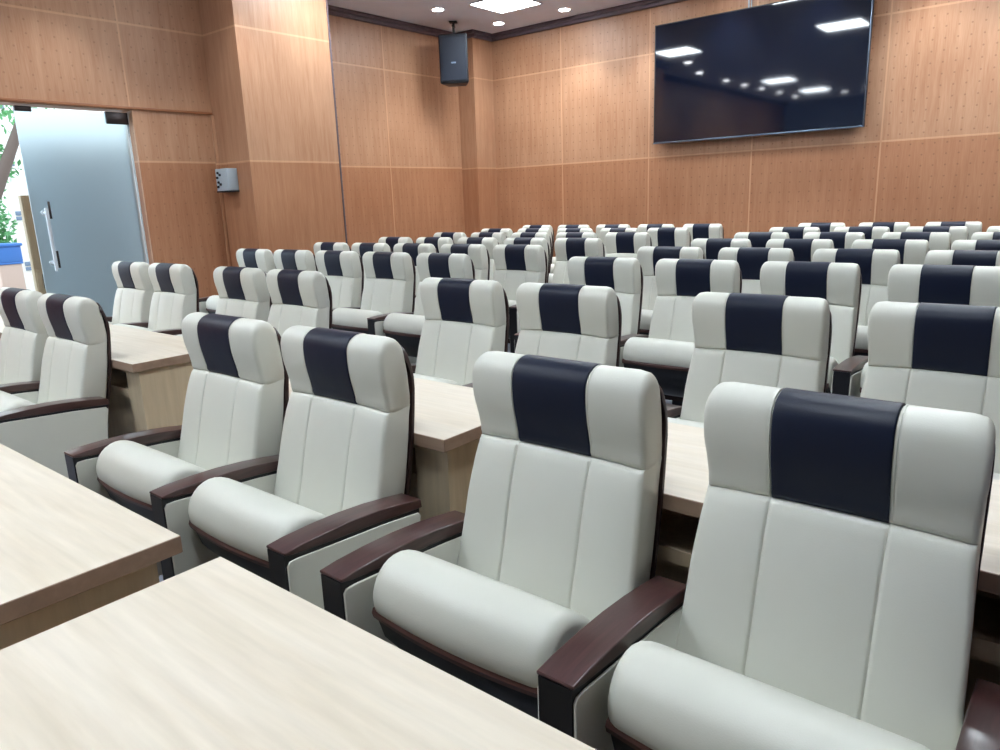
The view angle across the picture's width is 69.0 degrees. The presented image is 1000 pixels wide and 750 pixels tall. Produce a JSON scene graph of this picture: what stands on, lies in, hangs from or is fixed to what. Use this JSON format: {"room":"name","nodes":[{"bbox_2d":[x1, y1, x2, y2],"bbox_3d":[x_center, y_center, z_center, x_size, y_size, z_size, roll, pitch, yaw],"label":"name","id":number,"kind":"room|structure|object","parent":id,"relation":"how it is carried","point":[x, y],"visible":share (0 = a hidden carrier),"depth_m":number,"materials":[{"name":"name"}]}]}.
{"room":"lecture hall","nodes":[
{"label":"lecture hall","id":0,"kind":"room"},
{"bbox_2d":[0,0,497,297],"bbox_3d":[-4.008,-1.751,5.970,1.060,3.630,12.600,9,17,38],"label":"wall","id":1,"kind":"structure","parent":0,"point":[418,155],"depth_m":7.29,"materials":[{"name":"brown wood"}]},
{"bbox_2d":[12,105,148,315],"bbox_3d":[-3.688,-1.230,6.633,0.109,2.264,0.935,9,17,38],"label":"door","id":2,"kind":"structure","parent":1,"relation":"in","point":[79,166],"depth_m":6.53,"materials":[{"name":"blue glass"}]},
{"bbox_2d":[0,97,212,114],"bbox_3d":[-5.418,-1.789,4.249,0.018,0.026,8.060,9,17,38],"label":"trim","id":3,"kind":"structure","parent":1,"relation":"attached to","point":[1,98],"depth_m":6.46,"materials":[{"name":"brown wood"}]},
{"bbox_2d":[210,115,231,266],"bbox_3d":[-2.837,-1.480,7.528,0.030,2.290,0.030,9,17,38],"label":"trim","id":4,"kind":"structure","parent":1,"relation":"attached to","point":[212,121],"depth_m":7.45,"materials":[{"name":"brown wood"}]},
{"bbox_2d":[215,168,239,192],"bbox_3d":[-2.723,-1.937,7.242,0.220,0.227,0.128,9,17,38],"label":"wall control box","id":5,"kind":"object","parent":1,"relation":"attached to","point":[226,178],"visible":1,"depth_m":7.19,"materials":[{"name":"grey plastic"}]},
{"bbox_2d":[326,0,347,243],"bbox_3d":[-1.725,-2.240,7.866,0.014,3.530,0.018,9,17,38],"label":"trim","id":6,"kind":"structure","parent":1,"relation":"attached to","point":[326,0],"depth_m":7.74,"materials":[{"name":"brown wood"}]},
{"bbox_2d":[328,5,491,41],"bbox_3d":[-1.257,-4.433,9.108,0.385,0.085,3.338,9,17,38],"label":"trim","id":7,"kind":"structure","parent":1,"relation":"attached to","point":[332,10],"depth_m":9.24,"materials":[{"name":"brown wood"}]},
{"bbox_2d":[159,343,671,581],"bbox_3d":[0.377,0.745,2.956,12.500,0.120,13.000,9,17,38],"label":"floor","id":8,"kind":"structure","parent":0,"point":[666,400],"depth_m":4.91,"materials":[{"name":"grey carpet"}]},
{"bbox_2d":[0,287,48,383],"bbox_3d":[-2.489,0.110,3.569,0.559,1.031,0.514,9,17,38],"label":"chair","id":9,"kind":"object","parent":8,"relation":"on","point":[24,336],"visible":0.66,"depth_m":3.49,"materials":[{"name":"white leather"}]},
{"bbox_2d":[0,293,110,477],"bbox_3d":[-2.018,0.183,3.192,0.635,1.031,0.514,9,17,38],"label":"chair","id":10,"kind":"object","parent":8,"relation":"on","point":[67,409],"visible":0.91,"depth_m":3.10,"materials":[{"name":"white leather"}]},
{"bbox_2d":[0,390,34,411],"bbox_3d":[-2.072,0.167,3.111,0.452,0.204,0.270,9,17,38],"label":"seat cushion","id":11,"kind":"object","parent":10,"relation":"on","point":[8,401],"depth_m":2.96,"materials":[{"name":"beige leather"}]},
{"bbox_2d":[0,444,182,649],"bbox_3d":[-1.255,0.652,1.732,1.265,0.750,0.476,9,17,38],"label":"desk","id":12,"kind":"object","parent":8,"relation":"on","point":[68,551],"visible":0.56,"depth_m":1.40,"materials":[{"name":"brown wood"}]},
{"bbox_2d":[106,261,154,323],"bbox_3d":[-2.819,-0.294,5.295,0.559,1.031,0.514,9,17,38],"label":"chair","id":13,"kind":"object","parent":8,"relation":"on","point":[134,293],"visible":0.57,"depth_m":5.23,"materials":[{"name":"white leather"}]},
{"bbox_2d":[108,324,192,437],"bbox_3d":[-1.891,0.195,3.726,1.295,0.750,0.464,9,17,38],"label":"desk","id":14,"kind":"object","parent":8,"relation":"on","point":[151,371],"visible":0.23,"depth_m":3.25,"materials":[{"name":"brown wood"}]},
{"bbox_2d":[111,369,129,398],"bbox_3d":[-1.920,0.016,3.655,1.199,0.016,0.294,9,17,38],"label":"shelf","id":15,"kind":"object","parent":14,"relation":"attached to","point":[118,376],"depth_m":3.57,"materials":[{"name":"brown wood"}]},
{"bbox_2d":[112,263,198,334],"bbox_3d":[-2.348,-0.221,4.918,0.635,1.031,0.514,9,17,38],"label":"chair","id":16,"kind":"object","parent":8,"relation":"on","point":[175,296],"visible":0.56,"depth_m":4.88,"materials":[{"name":"white leather"}]},
{"bbox_2d":[113,323,153,330],"bbox_3d":[-2.402,-0.237,4.838,0.452,0.204,0.270,9,17,38],"label":"seat cushion","id":17,"kind":"object","parent":16,"relation":"on","point":[141,326],"depth_m":4.78,"materials":[{"name":"beige leather"}]},
{"bbox_2d":[64,312,288,575],"bbox_3d":[-1.037,0.336,2.408,0.559,1.031,0.514,9,17,38],"label":"chair","id":18,"kind":"object","parent":8,"relation":"on","point":[237,398],"visible":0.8,"depth_m":2.34,"materials":[{"name":"white leather"}]},
{"bbox_2d":[96,440,206,504],"bbox_3d":[-1.062,0.325,2.304,0.452,0.204,0.270,9,17,38],"label":"seat cushion","id":19,"kind":"object","parent":18,"relation":"on","point":[127,470],"depth_m":2.19,"materials":[{"name":"beige leather"}]},
{"bbox_2d":[175,266,271,336],"bbox_3d":[-1.718,-0.122,4.414,0.559,1.031,0.514,9,17,38],"label":"chair","id":20,"kind":"object","parent":8,"relation":"on","point":[242,291],"visible":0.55,"depth_m":4.35,"materials":[{"name":"white leather"}]},
{"bbox_2d":[199,248,275,313],"bbox_3d":[-2.287,-0.574,6.373,0.559,1.031,0.514,9,17,38],"label":"chair","id":21,"kind":"object","parent":8,"relation":"on","point":[263,259],"visible":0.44,"depth_m":6.29,"materials":[{"name":"white leather"}]},
{"bbox_2d":[206,295,219,309],"bbox_3d":[-2.312,-0.585,6.269,0.452,0.204,0.270,9,17,38],"label":"seat cushion","id":22,"kind":"object","parent":21,"relation":"on","point":[212,301],"depth_m":6.24,"materials":[{"name":"beige leather"}]},
{"bbox_2d":[149,325,421,608],"bbox_3d":[-0.556,0.411,2.023,0.635,1.031,0.514,9,17,38],"label":"chair","id":23,"kind":"object","parent":8,"relation":"on","point":[338,483],"visible":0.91,"depth_m":1.96,"materials":[{"name":"white leather"}]},
{"bbox_2d":[188,477,326,561],"bbox_3d":[-0.611,0.395,1.943,0.452,0.204,0.270,9,17,38],"label":"seat cushion","id":24,"kind":"object","parent":23,"relation":"on","point":[235,520],"depth_m":1.84,"materials":[{"name":"beige leather"}]},
{"bbox_2d":[273,249,317,270],"bbox_3d":[-1.845,-0.505,6.019,0.559,1.031,0.514,9,17,38],"label":"chair","id":25,"kind":"object","parent":8,"relation":"on","point":[292,259],"visible":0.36,"depth_m":5.95,"materials":[{"name":"white leather"}]},
{"bbox_2d":[0,557,595,749],"bbox_3d":[-0.153,0.824,0.851,1.284,0.750,0.476,9,17,38],"label":"desk","id":26,"kind":"object","parent":8,"relation":"on","point":[215,654],"visible":1,"depth_m":0.97,"materials":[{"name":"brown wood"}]},
{"bbox_2d":[266,269,331,336],"bbox_3d":[-1.247,-0.049,4.037,0.635,1.031,0.514,9,17,38],"label":"chair","id":27,"kind":"object","parent":8,"relation":"on","point":[298,297],"visible":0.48,"depth_m":4.01,"materials":[{"name":"white leather"}]},
{"bbox_2d":[313,242,350,254],"bbox_3d":[-1.759,-0.745,7.000,0.559,1.031,0.514,9,17,38],"label":"chair","id":28,"kind":"object","parent":8,"relation":"on","point":[340,246],"visible":0.19,"depth_m":6.93,"materials":[{"name":"white leather"}]},
{"bbox_2d":[315,250,363,308],"bbox_3d":[-1.403,-0.436,5.666,0.559,1.031,0.514,9,17,38],"label":"chair","id":29,"kind":"object","parent":8,"relation":"on","point":[343,270],"visible":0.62,"depth_m":5.60,"materials":[{"name":"white leather"}]},
{"bbox_2d":[351,243,391,283],"bbox_3d":[-1.317,-0.675,6.647,0.559,1.031,0.514,9,17,38],"label":"chair","id":30,"kind":"object","parent":8,"relation":"on","point":[360,248],"visible":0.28,"depth_m":6.60,"materials":[{"name":"white leather"}]},
{"bbox_2d":[332,251,415,333],"bbox_3d":[-0.962,-0.367,5.313,0.559,1.031,0.514,9,17,38],"label":"chair","id":31,"kind":"object","parent":8,"relation":"on","point":[390,283],"visible":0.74,"depth_m":5.24,"materials":[{"name":"white leather"}]},
{"bbox_2d":[332,308,381,327],"bbox_3d":[-0.987,-0.378,5.209,0.452,0.204,0.270,9,17,38],"label":"seat cushion","id":32,"kind":"object","parent":31,"relation":"on","point":[341,317],"depth_m":5.10,"materials":[{"name":"beige leather"}]},
{"bbox_2d":[289,378,481,520],"bbox_3d":[-0.488,0.414,2.604,1.285,0.750,0.464,9,17,38],"label":"desk","id":33,"kind":"object","parent":8,"relation":"on","point":[447,424],"visible":0.11,"depth_m":2.07,"materials":[{"name":"brown wood"}]},
{"bbox_2d":[411,448,416,486],"bbox_3d":[-0.517,0.235,2.533,1.189,0.016,0.294,9,17,38],"label":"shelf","id":34,"kind":"object","parent":33,"relation":"attached to","point":[414,459],"depth_m":2.28,"materials":[{"name":"brown wood"}]},
{"bbox_2d":[378,237,413,251],"bbox_3d":[-1.230,-0.915,7.628,0.559,1.031,0.514,9,17,38],"label":"chair","id":35,"kind":"object","parent":8,"relation":"on","point":[391,241],"visible":0.14,"depth_m":7.58,"materials":[{"name":"white leather"}]},
{"bbox_2d":[393,243,437,294],"bbox_3d":[-0.875,-0.607,6.294,0.559,1.031,0.514,9,17,38],"label":"chair","id":36,"kind":"object","parent":8,"relation":"on","point":[413,249],"visible":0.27,"depth_m":6.24,"materials":[{"name":"white leather"}]},
{"bbox_2d":[367,253,474,363],"bbox_3d":[-0.490,-0.293,4.936,0.635,1.031,0.514,9,17,38],"label":"chair","id":37,"kind":"object","parent":8,"relation":"on","point":[405,328],"visible":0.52,"depth_m":4.87,"materials":[{"name":"white leather"}]},
{"bbox_2d":[384,313,424,334],"bbox_3d":[-0.545,-0.309,4.856,0.452,0.204,0.270,9,17,38],"label":"seat cushion","id":38,"kind":"object","parent":37,"relation":"on","point":[394,323],"depth_m":4.77,"materials":[{"name":"beige leather"}]},
{"bbox_2d":[416,237,454,252],"bbox_3d":[-0.788,-0.846,7.275,0.559,1.031,0.514,9,17,38],"label":"chair","id":39,"kind":"object","parent":8,"relation":"on","point":[437,242],"visible":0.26,"depth_m":7.20,"materials":[{"name":"white leather"}]},
{"bbox_2d":[433,232,466,243],"bbox_3d":[-0.702,-1.086,8.256,0.559,1.031,0.514,9,17,38],"label":"chair","id":40,"kind":"object","parent":8,"relation":"on","point":[454,236],"visible":0.18,"depth_m":8.17,"materials":[{"name":"white leather"}]},
{"bbox_2d":[414,244,489,307],"bbox_3d":[-0.433,-0.537,5.940,0.559,1.031,0.514,9,17,38],"label":"chair","id":41,"kind":"object","parent":8,"relation":"on","point":[478,253],"visible":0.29,"depth_m":5.84,"materials":[{"name":"white leather"}]},
{"bbox_2d":[411,277,508,385],"bbox_3d":[-0.311,0.097,3.289,0.559,1.031,0.514,9,17,38],"label":"chair","id":42,"kind":"object","parent":8,"relation":"on","point":[466,319],"visible":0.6,"depth_m":3.26,"materials":[{"name":"white leather"}]},
{"bbox_2d":[413,373,461,385],"bbox_3d":[-0.336,0.086,3.186,0.452,0.204,0.270,9,17,38],"label":"seat cushion","id":43,"kind":"object","parent":42,"relation":"on","point":[431,378],"depth_m":3.04,"materials":[{"name":"beige leather"}]},
{"bbox_2d":[458,237,498,279],"bbox_3d":[-0.347,-0.777,6.921,0.559,1.031,0.514,9,17,38],"label":"chair","id":44,"kind":"object","parent":8,"relation":"on","point":[489,243],"visible":0.21,"depth_m":6.81,"materials":[{"name":"white leather"}]},
{"bbox_2d":[471,232,506,244],"bbox_3d":[-0.260,-1.017,7.902,0.559,1.031,0.514,9,17,38],"label":"chair","id":45,"kind":"object","parent":8,"relation":"on","point":[500,237],"visible":0.19,"depth_m":7.80,"materials":[{"name":"white leather"}]},
{"bbox_2d":[320,351,667,718],"bbox_3d":[0.000,0.498,1.579,0.559,1.031,0.514,9,17,38],"label":"chair","id":46,"kind":"object","parent":8,"relation":"on","point":[561,520],"visible":0.87,"depth_m":1.51,"materials":[{"name":"beige leather"}]},
{"bbox_2d":[373,550,589,687],"bbox_3d":[-0.025,0.487,1.475,0.452,0.204,0.270,9,17,38],"label":"seat cushion","id":47,"kind":"object","parent":46,"relation":"on","point":[483,631],"depth_m":1.36,"materials":[{"name":"beige leather"}]},
{"bbox_2d":[481,228,512,237],"bbox_3d":[-0.173,-1.256,8.883,0.559,1.031,0.514,9,17,38],"label":"chair","id":48,"kind":"object","parent":8,"relation":"on","point":[508,232],"visible":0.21,"depth_m":8.78,"materials":[{"name":"white leather"}]},
{"bbox_2d":[493,244,546,352],"bbox_3d":[0.038,-0.464,5.564,0.635,1.031,0.514,9,17,38],"label":"chair","id":49,"kind":"object","parent":8,"relation":"on","point":[516,265],"visible":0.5,"depth_m":5.53,"materials":[{"name":"white leather"}]},
{"bbox_2d":[503,237,549,282],"bbox_3d":[0.095,-0.708,6.568,0.559,1.031,0.514,9,17,38],"label":"chair","id":50,"kind":"object","parent":8,"relation":"on","point":[543,242],"visible":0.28,"depth_m":6.50,"materials":[{"name":"white leather"}]},
{"bbox_2d":[511,232,551,272],"bbox_3d":[0.182,-0.948,7.549,0.559,1.031,0.514,9,17,38],"label":"chair","id":51,"kind":"object","parent":8,"relation":"on","point":[545,235],"visible":0.2,"depth_m":7.49,"materials":[{"name":"white leather"}]},
{"bbox_2d":[517,228,552,263],"bbox_3d":[0.268,-1.187,8.530,0.559,1.031,0.514,9,17,38],"label":"chair","id":52,"kind":"object","parent":8,"relation":"on","point":[547,230],"visible":0.16,"depth_m":8.47,"materials":[{"name":"white leather"}]},
{"bbox_2d":[462,282,621,387],"bbox_3d":[0.160,0.171,2.912,0.635,1.031,0.514,9,17,38],"label":"chair","id":53,"kind":"object","parent":8,"relation":"on","point":[577,322],"visible":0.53,"depth_m":2.89,"materials":[{"name":"white leather"}]},
{"bbox_2d":[550,228,592,272],"bbox_3d":[0.710,-1.118,8.177,0.559,1.031,0.514,9,17,38],"label":"chair","id":54,"kind":"object","parent":8,"relation":"on","point":[560,229],"visible":0.16,"depth_m":8.10,"materials":[{"name":"white leather"}]},
{"bbox_2d":[548,232,597,282],"bbox_3d":[0.624,-0.879,7.196,0.559,1.031,0.514,9,17,38],"label":"chair","id":55,"kind":"object","parent":8,"relation":"on","point":[561,234],"visible":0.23,"depth_m":7.12,"materials":[{"name":"white leather"}]},
{"bbox_2d":[514,256,642,348],"bbox_3d":[0.460,-0.145,4.176,0.559,1.031,0.514,9,17,38],"label":"chair","id":56,"kind":"object","parent":8,"relation":"on","point":[624,275],"visible":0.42,"depth_m":4.10,"materials":[{"name":"white leather"}]},
{"bbox_2d":[552,238,604,283],"bbox_3d":[0.567,-0.634,6.191,0.635,1.031,0.514,9,17,38],"label":"chair","id":57,"kind":"object","parent":8,"relation":"on","point":[565,248],"visible":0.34,"depth_m":6.22,"materials":[{"name":"white leather"}]},
{"bbox_2d":[596,224,630,237],"bbox_3d":[1.239,-1.289,8.804,0.559,1.031,0.514,9,17,38],"label":"chair","id":58,"kind":"object","parent":8,"relation":"on","point":[599,227],"visible":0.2,"depth_m":8.79,"materials":[{"name":"white leather"}]},
{"bbox_2d":[600,228,638,255],"bbox_3d":[1.152,-1.049,7.823,0.559,1.031,0.514,9,17,38],"label":"chair","id":59,"kind":"object","parent":8,"relation":"on","point":[603,231],"visible":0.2,"depth_m":7.84,"materials":[{"name":"white leather"}]},
{"bbox_2d":[605,232,651,258],"bbox_3d":[1.095,-0.805,6.819,0.635,1.031,0.514,9,17,38],"label":"chair","id":60,"kind":"object","parent":8,"relation":"on","point":[618,244],"visible":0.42,"depth_m":6.82,"materials":[{"name":"white leather"}]},
{"bbox_2d":[637,224,673,231],"bbox_3d":[1.681,-1.220,8.451,0.559,1.031,0.514,9,17,38],"label":"chair","id":61,"kind":"object","parent":8,"relation":"on","point":[643,227],"visible":0.13,"depth_m":8.45,"materials":[{"name":"white leather"}]},
{"bbox_2d":[647,227,690,246],"bbox_3d":[1.624,-0.976,7.446,0.635,1.031,0.514,9,17,38],"label":"chair","id":62,"kind":"object","parent":8,"relation":"on","point":[665,236],"visible":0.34,"depth_m":7.42,"materials":[{"name":"white leather"}]},
{"bbox_2d":[637,246,704,334],"bbox_3d":[0.988,-0.315,4.804,0.559,1.031,0.514,9,17,38],"label":"chair","id":63,"kind":"object","parent":8,"relation":"on","point":[647,256],"visible":0.3,"depth_m":4.83,"materials":[{"name":"white leather"}]},
{"bbox_2d":[640,309,652,329],"bbox_3d":[0.963,-0.327,4.700,0.452,0.204,0.270,9,17,38],"label":"seat cushion","id":64,"kind":"object","parent":63,"relation":"on","point":[646,315],"depth_m":4.58,"materials":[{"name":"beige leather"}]},
{"bbox_2d":[619,259,741,401],"bbox_3d":[0.902,-0.076,3.823,0.559,1.031,0.514,9,17,38],"label":"chair","id":65,"kind":"object","parent":8,"relation":"on","point":[666,352],"visible":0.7,"depth_m":3.76,"materials":[{"name":"white leather"}]},
{"bbox_2d":[623,337,694,367],"bbox_3d":[0.877,-0.087,3.719,0.452,0.204,0.270,9,17,38],"label":"seat cushion","id":66,"kind":"object","parent":65,"relation":"on","point":[638,352],"depth_m":3.64,"materials":[{"name":"beige leather"}]},
{"bbox_2d":[683,224,723,241],"bbox_3d":[2.152,-1.146,8.074,0.635,1.031,0.514,9,17,38],"label":"chair","id":67,"kind":"object","parent":8,"relation":"on","point":[704,231],"visible":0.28,"depth_m":8.04,"materials":[{"name":"white leather"}]},
{"bbox_2d":[691,238,751,259],"bbox_3d":[1.517,-0.486,5.431,0.559,1.031,0.514,9,17,38],"label":"chair","id":68,"kind":"object","parent":8,"relation":"on","point":[710,247],"visible":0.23,"depth_m":5.41,"materials":[{"name":"white leather"}]},
{"bbox_2d":[672,247,794,405],"bbox_3d":[1.430,-0.246,4.450,0.559,1.031,0.514,9,17,38],"label":"chair","id":69,"kind":"object","parent":8,"relation":"on","point":[750,260],"visible":0.23,"depth_m":4.43,"materials":[{"name":"white leather"}]},
{"bbox_2d":[666,292,831,427],"bbox_3d":[0.739,0.261,2.449,0.559,1.031,0.514,9,17,38],"label":"chair","id":70,"kind":"object","parent":8,"relation":"on","point":[779,341],"visible":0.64,"depth_m":2.43,"materials":[{"name":"white leather"}]},
{"bbox_2d":[668,417,703,427],"bbox_3d":[0.714,0.250,2.345,0.452,0.204,0.270,9,17,38],"label":"seat cushion","id":71,"kind":"object","parent":70,"relation":"on","point":[673,420],"depth_m":2.34,"materials":[{"name":"beige leather"}]},
{"bbox_2d":[734,232,789,246],"bbox_3d":[2.045,-0.657,6.059,0.559,1.031,0.514,9,17,38],"label":"chair","id":72,"kind":"object","parent":8,"relation":"on","point":[758,239],"visible":0.19,"depth_m":6.02,"materials":[{"name":"white leather"}]},
{"bbox_2d":[536,382,999,749],"bbox_3d":[0.469,0.572,1.204,0.635,1.031,0.514,9,17,38],"label":"chair","id":73,"kind":"object","parent":8,"relation":"on","point":[827,601],"visible":1,"depth_m":1.18,"materials":[{"name":"beige leather"}]},
{"bbox_2d":[607,641,929,749],"bbox_3d":[0.414,0.555,1.123,0.452,0.204,0.270,9,17,38],"label":"seat cushion","id":74,"kind":"object","parent":73,"relation":"on","point":[661,697],"depth_m":1.07,"materials":[{"name":"beige leather"}]},
{"bbox_2d":[769,227,819,238],"bbox_3d":[2.574,-0.827,6.686,0.559,1.031,0.514,9,17,38],"label":"chair","id":75,"kind":"object","parent":8,"relation":"on","point":[794,232],"visible":0.16,"depth_m":6.63,"materials":[{"name":"white leather"}]},
{"bbox_2d":[766,239,834,261],"bbox_3d":[1.959,-0.417,5.078,0.559,1.031,0.514,9,17,38],"label":"chair","id":76,"kind":"object","parent":8,"relation":"on","point":[803,249],"visible":0.24,"depth_m":5.02,"materials":[{"name":"white leather"}]},
{"bbox_2d":[760,261,861,392],"bbox_3d":[1.344,-0.007,3.470,0.559,1.031,0.514,9,17,38],"label":"chair","id":77,"kind":"object","parent":8,"relation":"on","point":[840,284],"visible":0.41,"depth_m":3.39,"materials":[{"name":"white leather"}]},
{"bbox_2d":[827,357,837,390],"bbox_3d":[1.319,-0.018,3.366,0.452,0.204,0.270,9,17,38],"label":"seat cushion","id":78,"kind":"object","parent":77,"relation":"on","point":[833,363],"depth_m":3.16,"materials":[{"name":"beige leather"}]},
{"bbox_2d":[798,222,845,231],"bbox_3d":[3.102,-0.998,7.314,0.559,1.031,0.514,9,17,38],"label":"chair","id":79,"kind":"object","parent":8,"relation":"on","point":[824,227],"visible":0.19,"depth_m":7.25,"materials":[{"name":"white leather"}]},
{"bbox_2d":[655,422,999,721],"bbox_3d":[0.615,0.586,1.722,1.270,0.750,0.464,9,17,38],"label":"desk","id":80,"kind":"object","parent":8,"relation":"on","point":[686,484],"visible":0.02,"depth_m":1.54,"materials":[{"name":"brown wood"}]},
{"bbox_2d":[657,513,999,666],"bbox_3d":[0.586,0.407,1.651,1.174,0.016,0.294,9,17,38],"label":"shelf","id":81,"kind":"object","parent":80,"relation":"attached to","point":[677,529],"depth_m":1.61,"materials":[{"name":"brown wood"}]},
{"bbox_2d":[803,232,864,248],"bbox_3d":[2.487,-0.588,5.706,0.559,1.031,0.514,9,17,38],"label":"chair","id":82,"kind":"object","parent":8,"relation":"on","point":[840,239],"visible":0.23,"depth_m":5.64,"materials":[{"name":"white leather"}]},
{"bbox_2d":[812,248,900,355],"bbox_3d":[1.872,-0.177,4.097,0.559,1.031,0.514,9,17,38],"label":"chair","id":83,"kind":"object","parent":8,"relation":"on","point":[875,265],"visible":0.33,"depth_m":4.02,"materials":[{"name":"white leather"}]},
{"bbox_2d":[855,325,867,349],"bbox_3d":[1.847,-0.189,3.993,0.452,0.204,0.270,9,17,38],"label":"seat cushion","id":84,"kind":"object","parent":83,"relation":"on","point":[861,343],"depth_m":3.80,"materials":[{"name":"beige leather"}]},
{"bbox_2d":[833,226,889,238],"bbox_3d":[3.016,-0.758,6.333,0.559,1.031,0.514,9,17,38],"label":"chair","id":85,"kind":"object","parent":8,"relation":"on","point":[870,232],"visible":0.21,"depth_m":6.26,"materials":[{"name":"white leather"}]},
{"bbox_2d":[858,222,909,231],"bbox_3d":[3.544,-0.929,6.961,0.559,1.031,0.514,9,17,38],"label":"chair","id":86,"kind":"object","parent":8,"relation":"on","point":[893,226],"visible":0.21,"depth_m":6.88,"materials":[{"name":"white leather"}]},
{"bbox_2d":[851,239,928,264],"bbox_3d":[2.401,-0.348,4.725,0.559,1.031,0.514,9,17,38],"label":"chair","id":87,"kind":"object","parent":8,"relation":"on","point":[914,252],"visible":0.19,"depth_m":4.64,"materials":[{"name":"white leather"}]},
{"bbox_2d":[831,264,999,396],"bbox_3d":[1.815,0.067,3.092,0.635,1.031,0.514,9,17,38],"label":"chair","id":88,"kind":"object","parent":8,"relation":"on","point":[926,283],"visible":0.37,"depth_m":3.08,"materials":[{"name":"white leather"}]},
{"bbox_2d":[860,362,867,387],"bbox_3d":[1.761,0.051,3.012,0.452,0.204,0.270,9,17,38],"label":"seat cushion","id":89,"kind":"object","parent":88,"relation":"on","point":[865,366],"depth_m":3.06,"materials":[{"name":"beige leather"}]},
{"bbox_2d":[882,232,950,250],"bbox_3d":[2.929,-0.519,5.352,0.559,1.031,0.514,9,17,38],"label":"chair","id":90,"kind":"object","parent":8,"relation":"on","point":[937,240],"visible":0.16,"depth_m":5.26,"materials":[{"name":"white leather"}]},
{"bbox_2d":[860,301,999,479],"bbox_3d":[1.211,0.335,2.072,0.635,1.031,0.514,9,17,38],"label":"chair","id":91,"kind":"object","parent":8,"relation":"on","point":[933,355],"visible":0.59,"depth_m":2.10,"materials":[{"name":"white leather"}]},
{"bbox_2d":[906,226,967,245],"bbox_3d":[3.458,-0.689,5.980,0.559,1.031,0.514,9,17,38],"label":"chair","id":92,"kind":"object","parent":8,"relation":"on","point":[957,232],"visible":0.19,"depth_m":5.89,"materials":[{"name":"white leather"}]},
{"bbox_2d":[925,221,981,239],"bbox_3d":[4.016,-0.855,6.584,0.635,1.031,0.514,9,17,38],"label":"chair","id":93,"kind":"object","parent":8,"relation":"on","point":[973,227],"visible":0.16,"depth_m":6.51,"materials":[{"name":"white leather"}]},
{"bbox_2d":[924,250,999,265],"bbox_3d":[2.344,-0.104,3.720,0.635,1.031,0.514,9,17,38],"label":"chair","id":94,"kind":"object","parent":8,"relation":"on","point":[937,257],"visible":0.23,"depth_m":3.73,"materials":[{"name":"white leather"}]},
{"bbox_2d":[951,240,999,250],"bbox_3d":[2.872,-0.274,4.348,0.635,1.031,0.514,9,17,38],"label":"chair","id":95,"kind":"object","parent":8,"relation":"on","point":[957,244],"visible":0.13,"depth_m":4.39,"materials":[{"name":"white leather"}]},
{"bbox_2d":[971,232,999,239],"bbox_3d":[3.401,-0.445,4.975,0.635,1.031,0.514,9,17,38],"label":"chair","id":96,"kind":"object","parent":8,"relation":"on","point":[977,235],"visible":0.17,"depth_m":5.05,"materials":[{"name":"white leather"}]},
{"bbox_2d":[327,0,641,33],"bbox_3d":[0.244,-2.898,2.078,12.500,0.120,13.000,9,17,38],"label":"ceiling","id":97,"kind":"structure","parent":0,"point":[468,17],"depth_m":8.97,"materials":[{"name":"paint"}]},
{"bbox_2d":[438,21,468,86],"bbox_3d":[-0.593,-4.198,9.497,0.372,0.770,0.316,-1,14,4],"label":"loudspeaker","id":98,"kind":"object","parent":97,"relation":"hanging from","point":[453,50],"visible":1,"depth_m":9.38,"materials":[{"name":"black plastic"}]},
{"bbox_2d":[439,35,466,80],"bbox_3d":[-0.601,-4.081,9.375,0.336,0.540,0.014,-1,14,4],"label":"grille","id":99,"kind":"object","parent":98,"relation":"attached to","point":[452,48],"depth_m":9.37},
{"bbox_2d":[468,0,542,13],"bbox_3d":[0.067,-4.403,8.628,0.630,0.012,0.630,9,17,38],"label":"recessed light","id":100,"kind":"object","parent":97,"relation":"in","point":[499,6],"visible":1,"depth_m":8.66,"materials":[{"name":"white plastic"}]},
{"bbox_2d":[492,0,999,256],"bbox_3d":[4.346,-2.380,7.310,12.500,3.630,0.200,9,17,38],"label":"wall","id":101,"kind":"structure","parent":0,"point":[574,104],"depth_m":8.41,"materials":[{"name":"brown wood"}]},
{"bbox_2d":[491,0,685,41],"bbox_3d":[4.368,-4.046,6.649,11.650,0.085,0.085,9,17,38],"label":"trim","id":102,"kind":"structure","parent":101,"relation":"attached to","point":[644,4],"depth_m":9.27,"materials":[{"name":"brown wood"}]},
{"bbox_2d":[653,0,874,143],"bbox_3d":[2.820,-3.473,8.066,2.382,1.582,0.138,9,17,38],"label":"television","id":103,"kind":"object","parent":101,"relation":"attached to","point":[786,66],"visible":1,"depth_m":7.95,"materials":[{"name":"black glass"}]},
{"label":"outside","id":104,"kind":"structure","parent":0,"visible":0},
{"bbox_3d":[-9.345,-2.428,17.891,22.740,0.140,28.000,9,17,38],"label":"ground","id":105,"kind":"structure","parent":104,"visible":0},
{"bbox_2d":[0,243,25,288],"bbox_3d":[-6.748,-1.260,10.027,0.340,1.090,0.360,9,17,38],"label":"planter","id":106,"kind":"object","parent":105,"relation":"on","point":[11,259],"visible":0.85,"depth_m":9.89,"materials":[{"name":"plastic"}]},
{"bbox_2d":[0,105,54,242],"bbox_3d":[-7.380,-2.703,10.403,1.526,3.848,2.296,9,17,38],"label":"tree","id":107,"kind":"object","parent":105,"relation":"on","point":[7,157],"visible":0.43,"depth_m":10.43,"materials":[{"name":"green plant"}]},
{"bbox_2d":[18,195,45,293],"bbox_3d":[-4.481,-0.930,7.159,0.090,1.630,0.170,9,17,38],"label":"post","id":108,"kind":"object","parent":105,"relation":"on","point":[24,202],"visible":0.35,"depth_m":7.02,"materials":[{"name":"paint"}]},
{"bbox_2d":[0,105,102,290],"bbox_3d":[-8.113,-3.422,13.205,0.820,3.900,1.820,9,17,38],"label":"building","id":109,"kind":"structure","parent":105,"relation":"on","point":[16,187],"depth_m":12.46,"materials":[{"name":"white glass"}]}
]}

